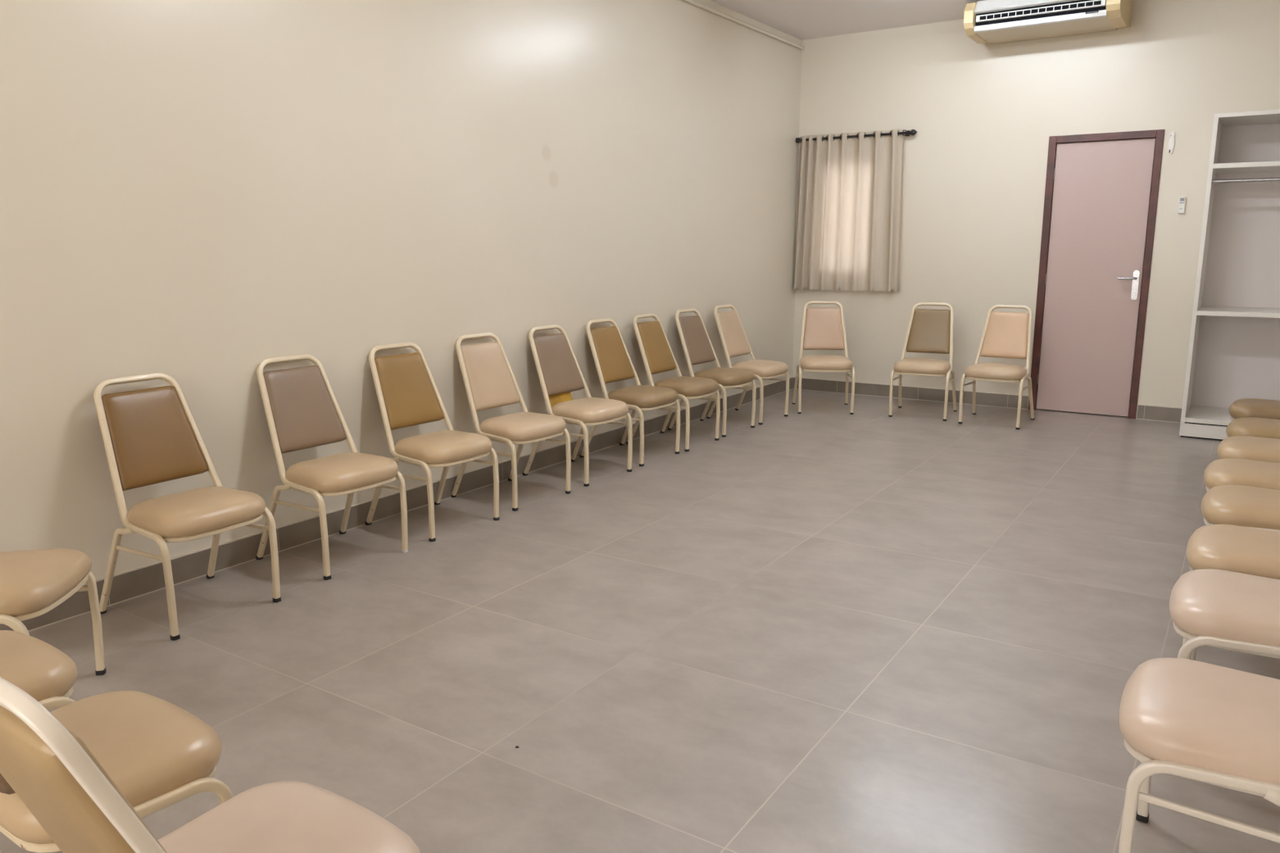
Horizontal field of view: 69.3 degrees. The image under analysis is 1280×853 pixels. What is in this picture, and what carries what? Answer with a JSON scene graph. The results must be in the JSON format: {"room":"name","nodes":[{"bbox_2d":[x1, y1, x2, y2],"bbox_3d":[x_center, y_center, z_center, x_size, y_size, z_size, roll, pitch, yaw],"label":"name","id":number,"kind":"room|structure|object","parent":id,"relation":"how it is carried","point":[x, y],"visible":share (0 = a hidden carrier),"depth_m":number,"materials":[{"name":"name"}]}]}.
{"room":"meeting room","nodes":[
{"label":"meeting room","id":0,"kind":"room"},
{"bbox_2d":[0,0,801,580],"bbox_3d":[-1.513,-1.009,4.148,0.160,3.070,10.810,7,13,33],"label":"wall","id":1,"kind":"structure","parent":0,"point":[198,193],"depth_m":4.25,"materials":[{"name":"paint"}]},
{"bbox_2d":[0,376,793,631],"bbox_3d":[-1.437,0.451,4.384,0.012,0.112,10.398,7,13,33],"label":"baseboard","id":2,"kind":"structure","parent":1,"relation":"attached to","point":[127,585],"depth_m":4.29,"materials":[{"name":"tile"}]},
{"bbox_2d":[682,0,804,49],"bbox_3d":[-1.440,-2.436,3.808,0.028,0.028,10.405,7,13,33],"label":"conduit pipe","id":3,"kind":"object","parent":1,"relation":"attached to","point":[692,2],"visible":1,"depth_m":7.11,"materials":[{"name":"paint"}]},
{"bbox_2d":[0,389,1279,852],"bbox_3d":[0.255,0.762,3.317,4.430,0.100,10.810,7,13,33],"label":"floor","id":4,"kind":"structure","parent":0,"point":[824,628],"depth_m":3.15,"materials":[{"name":"tile"}]},
{"bbox_2d":[0,630,77,710],"bbox_3d":[-1.551,0.544,1.994,0.462,0.871,0.528,7,13,33],"label":"chair","id":5,"kind":"object","parent":4,"relation":"on","point":[42,670],"visible":0.57,"depth_m":2.05,"materials":[{"name":"beige leather"}]},
{"bbox_2d":[0,548,106,675],"bbox_3d":[-1.907,0.415,2.655,0.528,0.871,0.462,-2,11,-8],"label":"chair","id":6,"kind":"object","parent":4,"relation":"on","point":[34,583],"visible":0.89,"depth_m":2.64,"materials":[{"name":"beige leather"}]},
{"bbox_2d":[0,690,233,852],"bbox_3d":[-1.081,0.603,1.684,0.462,0.871,0.528,7,14,34],"label":"chair","id":7,"kind":"object","parent":4,"relation":"on","point":[158,754],"visible":0.64,"depth_m":1.71,"materials":[{"name":"beige leather"}]},
{"bbox_2d":[93,372,281,640],"bbox_3d":[-1.685,0.262,3.421,0.528,0.871,0.462,7,13,32],"label":"chair","id":8,"kind":"object","parent":4,"relation":"on","point":[151,436],"visible":1,"depth_m":3.38,"materials":[{"name":"beige leather"}]},
{"bbox_2d":[0,676,420,852],"bbox_3d":[-0.614,0.666,1.353,0.462,0.871,0.528,7,14,34],"label":"chair","id":9,"kind":"object","parent":4,"relation":"on","point":[52,770],"visible":1,"depth_m":1.15,"materials":[{"name":"beige leather"}]},
{"bbox_2d":[255,354,408,580],"bbox_3d":[-1.337,0.146,3.995,0.528,0.871,0.462,7,14,34],"label":"chair","id":10,"kind":"object","parent":4,"relation":"on","point":[302,410],"visible":1,"depth_m":3.96,"materials":[{"name":"beige leather"}]},
{"bbox_2d":[365,342,499,541],"bbox_3d":[-1.005,0.050,4.475,0.528,0.871,0.462,8,14,36],"label":"chair","id":11,"kind":"object","parent":4,"relation":"on","point":[408,395],"visible":0.94,"depth_m":4.44,"materials":[{"name":"beige leather"}]},
{"bbox_2d":[451,332,571,511],"bbox_3d":[-0.687,-0.048,4.959,0.528,0.871,0.462,8,14,36],"label":"chair","id":12,"kind":"object","parent":4,"relation":"on","point":[490,382],"visible":0.91,"depth_m":4.92,"materials":[{"name":"beige leather"}]},
{"bbox_2d":[522,324,632,486],"bbox_3d":[-0.355,-0.142,5.429,0.528,0.871,0.462,8,14,35],"label":"chair","id":13,"kind":"object","parent":4,"relation":"on","point":[560,374],"visible":0.91,"depth_m":5.39,"materials":[{"name":"beige leather"}]},
{"bbox_2d":[579,317,680,466],"bbox_3d":[-0.049,-0.235,5.889,0.528,0.871,0.462,7,14,34],"label":"chair","id":14,"kind":"object","parent":4,"relation":"on","point":[613,362],"visible":0.77,"depth_m":5.84,"materials":[{"name":"beige leather"}]},
{"bbox_2d":[626,313,720,451],"bbox_3d":[0.244,-0.315,6.285,0.528,0.871,0.462,7,13,33],"label":"chair","id":15,"kind":"object","parent":4,"relation":"on","point":[656,352],"visible":0.74,"depth_m":6.23,"materials":[{"name":"beige leather"}]},
{"bbox_2d":[667,308,756,437],"bbox_3d":[0.542,-0.406,6.736,0.528,0.871,0.462,8,14,36],"label":"chair","id":16,"kind":"object","parent":4,"relation":"on","point":[697,347],"visible":0.82,"depth_m":6.69,"materials":[{"name":"beige leather"}]},
{"bbox_2d":[706,304,789,425],"bbox_3d":[0.857,-0.493,7.171,0.528,0.871,0.462,8,14,36],"label":"chair","id":17,"kind":"object","parent":4,"relation":"on","point":[734,340],"visible":0.8,"depth_m":7.13,"materials":[{"name":"beige leather"}]},
{"bbox_2d":[792,300,855,414],"bbox_3d":[1.495,-0.563,7.505,0.462,0.871,0.528,1,11,5],"label":"chair","id":18,"kind":"object","parent":4,"relation":"on","point":[823,328],"visible":1,"depth_m":7.59,"materials":[{"name":"beige leather"}]},
{"bbox_2d":[888,302,957,421],"bbox_3d":[2.235,-0.519,7.266,0.462,0.871,0.528,5,12,26],"label":"chair","id":19,"kind":"object","parent":4,"relation":"on","point":[929,330],"visible":1,"depth_m":7.31,"materials":[{"name":"beige leather"}]},
{"bbox_2d":[957,304,1034,429],"bbox_3d":[2.693,-0.458,6.943,0.462,0.871,0.528,7,13,33],"label":"chair","id":20,"kind":"object","parent":4,"relation":"on","point":[1005,334],"visible":1,"depth_m":6.97,"materials":[{"name":"beige leather"}]},
{"bbox_2d":[1118,658,1279,852],"bbox_3d":[1.249,0.562,1.827,0.528,0.871,0.462,7,13,33],"label":"chair","id":21,"kind":"object","parent":4,"relation":"on","point":[1196,720],"visible":1,"depth_m":1.78,"materials":[{"name":"beige leather"}]},
{"bbox_2d":[1169,568,1279,659],"bbox_3d":[1.670,0.450,2.383,0.528,0.871,0.462,7,13,33],"label":"chair","id":22,"kind":"object","parent":4,"relation":"on","point":[1231,610],"visible":0.85,"depth_m":2.34,"materials":[{"name":"beige leather"}]},
{"bbox_2d":[1179,108,1279,440],"bbox_3d":[4.266,-0.986,6.253,0.854,2.150,0.606,7,13,33],"label":"wardrobe","id":23,"kind":"object","parent":4,"relation":"on","point":[1234,348],"visible":0.93,"depth_m":6.54,"materials":[{"name":"white laminate"}]},
{"bbox_2d":[1184,405,1232,425],"bbox_3d":[4.267,-0.053,6.433,0.802,0.030,0.590,7,13,33],"label":"shelf","id":24,"kind":"object","parent":23,"relation":"attached to","point":[1210,415],"depth_m":6.47,"materials":[{"name":"white laminate"}]},
{"bbox_2d":[1196,305,1279,317],"bbox_3d":[4.263,-0.774,6.290,0.802,0.030,0.590,7,13,33],"label":"shelf","id":25,"kind":"object","parent":23,"relation":"attached to","point":[1266,311],"depth_m":6.24,"materials":[{"name":"white laminate"}]},
{"bbox_2d":[1212,160,1279,173],"bbox_3d":[4.258,-1.716,6.104,0.802,0.030,0.590,7,13,33],"label":"shelf","id":26,"kind":"object","parent":23,"relation":"attached to","point":[1259,167],"depth_m":6.08,"materials":[{"name":"white laminate"}]},
{"bbox_2d":[1186,524,1279,660],"bbox_3d":[1.959,0.367,2.795,0.528,0.871,0.462,7,13,33],"label":"chair","id":27,"kind":"object","parent":4,"relation":"on","point":[1234,548],"visible":0.66,"depth_m":2.78,"materials":[{"name":"beige leather"}]},
{"bbox_2d":[1201,485,1279,531],"bbox_3d":[2.299,0.270,3.280,0.528,0.871,0.462,7,13,33],"label":"chair","id":28,"kind":"object","parent":4,"relation":"on","point":[1249,506],"visible":0.7,"depth_m":3.25,"materials":[{"name":"beige leather"}]},
{"bbox_2d":[1203,458,1279,491],"bbox_3d":[2.567,0.184,3.705,0.528,0.871,0.462,7,13,33],"label":"chair","id":29,"kind":"object","parent":4,"relation":"on","point":[1243,472],"visible":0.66,"depth_m":3.68,"materials":[{"name":"beige leather"}]},
{"bbox_2d":[1216,435,1279,462],"bbox_3d":[2.904,0.093,4.157,0.528,0.871,0.462,7,13,33],"label":"chair","id":30,"kind":"object","parent":4,"relation":"on","point":[1247,447],"visible":0.63,"depth_m":4.13,"materials":[{"name":"beige leather"}]},
{"bbox_2d":[1225,417,1279,439],"bbox_3d":[3.235,0.001,4.612,0.528,0.871,0.462,7,13,33],"label":"chair","id":31,"kind":"object","parent":4,"relation":"on","point":[1247,426],"visible":0.56,"depth_m":4.59,"materials":[{"name":"beige leather"}]},
{"bbox_2d":[1229,398,1279,420],"bbox_3d":[3.615,-0.115,5.189,0.528,0.871,0.462,7,13,33],"label":"chair","id":32,"kind":"object","parent":4,"relation":"on","point":[1245,407],"visible":0.62,"depth_m":5.15,"materials":[{"name":"beige leather"}]},
{"bbox_2d":[710,0,984,40],"bbox_3d":[0.239,-2.347,2.702,4.430,0.100,10.810,7,13,33],"label":"ceiling","id":33,"kind":"structure","parent":0,"point":[802,20],"depth_m":7.14,"materials":[{"name":"white paint"}]},
{"bbox_2d":[792,0,1279,418],"bbox_3d":[3.145,-1.664,7.336,4.042,3.070,0.150,7,13,33],"label":"wall","id":34,"kind":"structure","parent":0,"point":[984,117],"depth_m":7.34,"materials":[{"name":"paint"}]},
{"bbox_2d":[795,129,916,143],"bbox_3d":[1.837,-2.475,7.910,1.070,0.050,0.081,7,13,33],"label":"curtain rod","id":35,"kind":"object","parent":34,"relation":"attached to","point":[912,132],"visible":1,"depth_m":7.82,"materials":[{"name":"black metal"}]},
{"bbox_2d":[793,129,907,291],"bbox_3d":[1.799,-1.853,8.037,0.973,1.333,0.069,7,13,33],"label":"curtain","id":36,"kind":"object","parent":35,"relation":"hanging from","point":[849,206],"visible":1,"depth_m":8.03,"materials":[{"name":"beige fabric"}]},
{"bbox_2d":[793,376,1028,409],"bbox_3d":[2.291,-0.300,8.085,2.062,0.112,0.012,7,13,33],"label":"baseboard","id":37,"kind":"structure","parent":34,"relation":"attached to","point":[989,399],"depth_m":8.02,"materials":[{"name":"tile"}]},
{"bbox_2d":[963,0,1133,44],"bbox_3d":[2.956,-2.984,6.718,1.022,0.238,0.635,7,13,33],"label":"air conditioner","id":38,"kind":"object","parent":34,"relation":"attached to","point":[986,21],"visible":1,"depth_m":6.60,"materials":[{"name":"beige plastic"}]},
{"bbox_2d":[1028,129,1164,418],"bbox_3d":[3.499,-1.151,7.153,0.778,2.132,0.190,7,13,33],"label":"door","id":39,"kind":"structure","parent":34,"relation":"in","point":[1101,190],"depth_m":7.12,"materials":[{"name":"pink wood"}]},
{"bbox_2d":[1136,404,1181,422],"bbox_3d":[3.943,-0.097,7.016,0.313,0.112,0.012,7,13,33],"label":"baseboard","id":40,"kind":"structure","parent":34,"relation":"attached to","point":[1167,414],"depth_m":7.02,"materials":[{"name":"tile"}]},
{"bbox_2d":[1168,131,1175,154],"bbox_3d":[3.836,-2.049,6.687,0.038,0.154,0.026,7,13,33],"label":"wall bracket","id":41,"kind":"object","parent":34,"relation":"attached to","point":[1171,142],"visible":1,"depth_m":6.68,"materials":[{"name":"white plastic"}]},
{"bbox_2d":[1177,196,1185,213],"bbox_3d":[3.927,-1.605,6.715,0.042,0.117,0.026,7,13,33],"label":"remote control","id":42,"kind":"object","parent":34,"relation":"attached to","point":[1182,202],"visible":1,"depth_m":6.71,"materials":[{"name":"white plastic"}]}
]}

